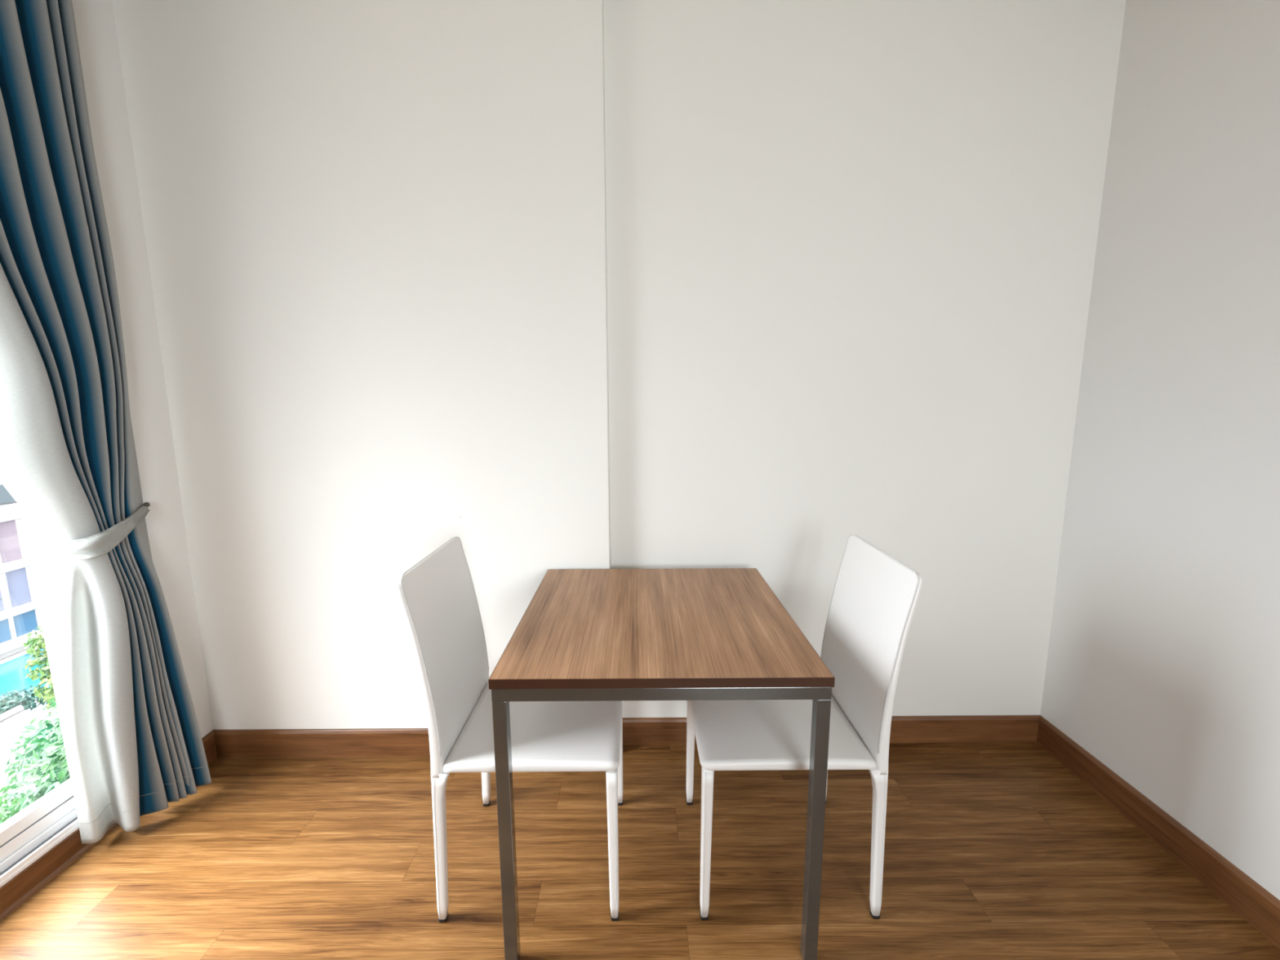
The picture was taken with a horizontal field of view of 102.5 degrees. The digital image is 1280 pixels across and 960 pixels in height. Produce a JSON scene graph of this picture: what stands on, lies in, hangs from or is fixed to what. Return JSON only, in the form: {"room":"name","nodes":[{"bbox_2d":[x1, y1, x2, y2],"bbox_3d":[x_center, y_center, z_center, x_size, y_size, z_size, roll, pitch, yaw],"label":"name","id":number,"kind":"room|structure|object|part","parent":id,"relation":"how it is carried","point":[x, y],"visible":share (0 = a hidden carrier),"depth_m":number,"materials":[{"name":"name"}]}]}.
{"room":"dining room","nodes":[
{"label":"dining room","id":0,"kind":"room"},
{"bbox_2d":[20,0,213,777],"bbox_3d":[-1.794,0.082,-0.388,0.308,2.660,4.425,0,8,0],"label":"wall","id":1,"kind":"structure","parent":0,"point":[95,20],"depth_m":1.68,"materials":[{"name":"paint"}]},
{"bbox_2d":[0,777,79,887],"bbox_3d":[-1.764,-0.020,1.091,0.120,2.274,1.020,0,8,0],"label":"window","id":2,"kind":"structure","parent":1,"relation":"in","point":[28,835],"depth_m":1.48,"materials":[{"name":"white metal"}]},
{"bbox_2d":[0,822,119,922],"bbox_3d":[-1.753,1.142,1.264,0.132,0.076,1.020,0,8,0],"label":"trim","id":3,"kind":"structure","parent":1,"relation":"attached to","point":[32,879],"depth_m":1.46,"materials":[{"name":"brown wood"}]},
{"bbox_2d":[142,502,150,506],"bbox_3d":[-1.627,0.081,1.677,0.050,0.017,0.017,0,8,0],"label":"hook","id":4,"kind":"object","parent":1,"relation":"attached to","point":[146,504],"visible":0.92,"depth_m":1.67,"materials":[{"name":"grey metal"}]},
{"bbox_2d":[201,729,217,764],"bbox_3d":[-1.628,1.342,-0.199,0.013,0.110,4.425,0,8,0],"label":"baseboard","id":5,"kind":"structure","parent":1,"relation":"attached to","point":[208,740],"depth_m":1.95,"materials":[{"name":"brown wood"}]},
{"bbox_2d":[112,0,610,729],"bbox_3d":[-1.036,-0.262,1.896,1.845,2.660,0.188,0,8,0],"label":"wall","id":6,"kind":"structure","parent":0,"point":[375,230],"depth_m":1.76,"materials":[{"name":"paint"}]},
{"bbox_2d":[213,715,1039,757],"bbox_3d":[-0.024,1.005,2.017,3.242,0.110,0.071,0,8,0],"label":"baseboard","id":7,"kind":"structure","parent":6,"relation":"attached to","point":[368,742],"depth_m":1.99,"materials":[{"name":"brown wood"}]},
{"bbox_2d":[0,742,1279,959],"bbox_3d":[-0.117,1.433,-0.141,3.650,0.100,4.700,0,8,0],"label":"floor","id":8,"kind":"structure","parent":0,"point":[993,851],"depth_m":1.49,"materials":[{"name":"brown wood"}]},
{"bbox_2d":[395,536,622,922],"bbox_3d":[-0.317,0.666,1.485,0.527,0.940,0.426,0,8,0],"label":"dining chair","id":9,"kind":"object","parent":8,"relation":"on","point":[437,597],"visible":0.87,"depth_m":1.35,"materials":[{"name":"white leather"}]},
{"bbox_3d":[-0.504,0.942,1.327,0.054,0.425,0.032,0,8,0],"label":"leg","id":10,"kind":"part","parent":9,"relation":"part of","materials":[{"name":"white leather"}]},
{"bbox_3d":[-0.538,0.458,1.453,0.087,0.514,0.424,0,8,0],"label":"backrest","id":11,"kind":"part","parent":9,"relation":"part of","materials":[{"name":"white leather"}]},
{"bbox_3d":[-0.506,0.884,1.714,0.054,0.425,0.032,0,8,0],"label":"leg","id":12,"kind":"part","parent":9,"relation":"part of","materials":[{"name":"white leather"}]},
{"bbox_3d":[-0.272,0.686,1.488,0.436,0.032,0.426,0,8,0],"label":"seat","id":13,"kind":"part","parent":9,"relation":"part of","materials":[{"name":"white leather"}]},
{"bbox_3d":[-0.070,0.939,1.329,0.028,0.425,0.032,0,8,0],"label":"leg","id":14,"kind":"part","parent":9,"relation":"part of","materials":[{"name":"white leather"}]},
{"bbox_3d":[-0.072,0.882,1.716,0.028,0.425,0.032,0,8,0],"label":"leg","id":15,"kind":"part","parent":9,"relation":"part of","materials":[{"name":"white leather"}]},
{"bbox_2d":[488,568,835,959],"bbox_3d":[0.048,0.750,1.556,0.760,0.750,0.756,0,8,0],"label":"dining table","id":16,"kind":"object","parent":8,"relation":"on","point":[692,633],"visible":0.93,"depth_m":1.23,"materials":[{"name":"brown wood"}]},
{"bbox_3d":[-0.311,0.830,1.204,0.031,0.690,0.031,0,8,0],"label":"leg","id":17,"kind":"part","parent":16,"relation":"part of","materials":[{"name":"silver metal"}]},
{"bbox_3d":[0.046,0.418,1.507,0.753,0.032,0.750,0,8,0],"label":"apron frame","id":18,"kind":"part","parent":16,"relation":"part of","materials":[{"name":"silver metal"}]},
{"bbox_3d":[0.410,0.827,1.206,0.031,0.690,0.031,0,8,0],"label":"leg","id":19,"kind":"part","parent":16,"relation":"part of","materials":[{"name":"silver metal"}]},
{"bbox_2d":[685,534,923,920],"bbox_3d":[0.415,0.662,1.488,0.528,0.940,0.426,0,8,0],"label":"dining chair","id":20,"kind":"object","parent":8,"relation":"on","point":[875,597],"visible":0.77,"depth_m":1.36,"materials":[{"name":"white leather"}]},
{"bbox_3d":[0.170,0.881,1.717,0.028,0.425,0.032,0,8,0],"label":"leg","id":21,"kind":"part","parent":20,"relation":"part of","materials":[{"name":"white leather"}]},
{"bbox_3d":[0.172,0.938,1.330,0.028,0.425,0.032,0,8,0],"label":"leg","id":22,"kind":"part","parent":20,"relation":"part of","materials":[{"name":"white leather"}]},
{"bbox_3d":[0.369,0.682,1.490,0.436,0.032,0.426,0,8,0],"label":"seat","id":23,"kind":"part","parent":20,"relation":"part of","materials":[{"name":"white leather"}]},
{"bbox_3d":[0.604,0.878,1.718,0.054,0.425,0.032,0,8,0],"label":"leg","id":24,"kind":"part","parent":20,"relation":"part of","materials":[{"name":"white leather"}]},
{"bbox_3d":[0.634,0.452,1.457,0.087,0.514,0.424,0,8,0],"label":"backrest","id":25,"kind":"part","parent":20,"relation":"part of","materials":[{"name":"white leather"}]},
{"bbox_3d":[0.606,0.936,1.332,0.054,0.425,0.032,0,8,0],"label":"leg","id":26,"kind":"part","parent":20,"relation":"part of","materials":[{"name":"white leather"}]},
{"bbox_2d":[603,0,1125,717],"bbox_3d":[0.789,-0.275,1.932,1.805,2.660,0.130,0,8,0],"label":"wall","id":27,"kind":"structure","parent":0,"point":[851,245],"depth_m":1.81,"materials":[{"name":"paint"}]},
{"bbox_2d":[1040,0,1279,900],"bbox_3d":[1.652,0.061,-0.346,0.100,2.660,4.483,0,8,0],"label":"wall","id":28,"kind":"structure","parent":0,"point":[1163,660],"depth_m":1.50,"materials":[{"name":"paint"}]},
{"bbox_2d":[1036,715,1279,948],"bbox_3d":[1.601,1.322,-0.158,0.013,0.110,4.483,0,8,0],"label":"baseboard","id":29,"kind":"structure","parent":28,"relation":"attached to","point":[1251,900],"depth_m":1.53,"materials":[{"name":"brown wood"}]},
{"label":"outside","id":30,"kind":"structure","parent":0,"visible":0},
{"bbox_2d":[0,644,38,661],"bbox_3d":[-42.027,11.496,21.745,76.000,0.500,100.000,0,8,0],"label":"ground","id":31,"kind":"structure","parent":30,"point":[37,645],"depth_m":29.57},
{"bbox_2d":[0,480,43,659],"bbox_3d":[-41.099,4.431,31.818,10.600,10.500,30.600,0,8,0],"label":"apartment building","id":32,"kind":"structure","parent":31,"relation":"on","point":[20,614],"depth_m":29.60,"materials":[{"name":"grey"}]},
{"bbox_2d":[0,645,49,706],"bbox_3d":[-32.455,10.269,27.671,6.400,0.100,20.800,0,8,0],"label":"swimming pool","id":33,"kind":"object","parent":31,"relation":"on","point":[13,675],"visible":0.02,"depth_m":27.26,"materials":[{"name":"liquid"}]},
{"bbox_2d":[0,705,57,801],"bbox_3d":[-19.299,10.039,12.480,6.200,4.920,7.900,0,8,0],"label":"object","id":34,"kind":"object","parent":31,"relation":"on","point":[12,722],"visible":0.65,"depth_m":15.24,"materials":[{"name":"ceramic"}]},
{"bbox_2d":[0,697,70,824],"bbox_3d":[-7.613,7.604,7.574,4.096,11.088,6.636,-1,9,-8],"label":"shrub","id":35,"kind":"object","parent":31,"relation":"on","point":[34,784],"visible":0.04,"depth_m":5.93,"materials":[{"name":"green plant"}]},
{"bbox_2d":[26,701,51,715],"bbox_3d":[-27.421,10.564,25.716,3.550,0.050,20.000,0,8,0],"label":"terrace","id":36,"kind":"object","parent":31,"relation":"on","point":[38,709],"depth_m":24.05,"materials":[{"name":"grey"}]},
{"bbox_2d":[0,684,46,715],"bbox_3d":[-28.245,10.246,22.528,2.107,1.543,3.600,0,8,0],"label":"shrub","id":37,"kind":"object","parent":36,"relation":"on","point":[15,700],"visible":0.73,"depth_m":23.21,"materials":[{"name":"green plant"}]},
{"bbox_2d":[22,626,58,716],"bbox_3d":[-22.591,8.135,20.631,2.975,6.319,3.219,0,8,0],"label":"tree","id":38,"kind":"object","parent":31,"relation":"on","point":[43,669],"visible":0.09,"depth_m":19.58,"materials":[{"name":"green plant"}]},
{"bbox_3d":[-0.129,-1.307,-0.549,3.650,0.120,4.700,0,8,0],"label":"ceiling","id":39,"kind":"structure","parent":0,"visible":0},
{"bbox_2d":[0,0,211,844],"bbox_3d":[-1.619,-0.196,1.370,0.165,2.620,0.538,1,9,11],"label":"curtain","id":40,"kind":"object","parent":39,"relation":"hanging from","point":[133,741],"visible":0.98,"depth_m":1.48,"materials":[{"name":"fabric"}]},
{"bbox_2d":[53,505,150,559],"bbox_3d":[-1.624,0.152,1.578,0.182,0.114,0.268,0,8,0],"label":"tieback","id":41,"kind":"object","parent":40,"relation":"attached to","point":[97,545],"visible":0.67,"depth_m":1.48,"materials":[{"name":"grey fabric"}]}
]}

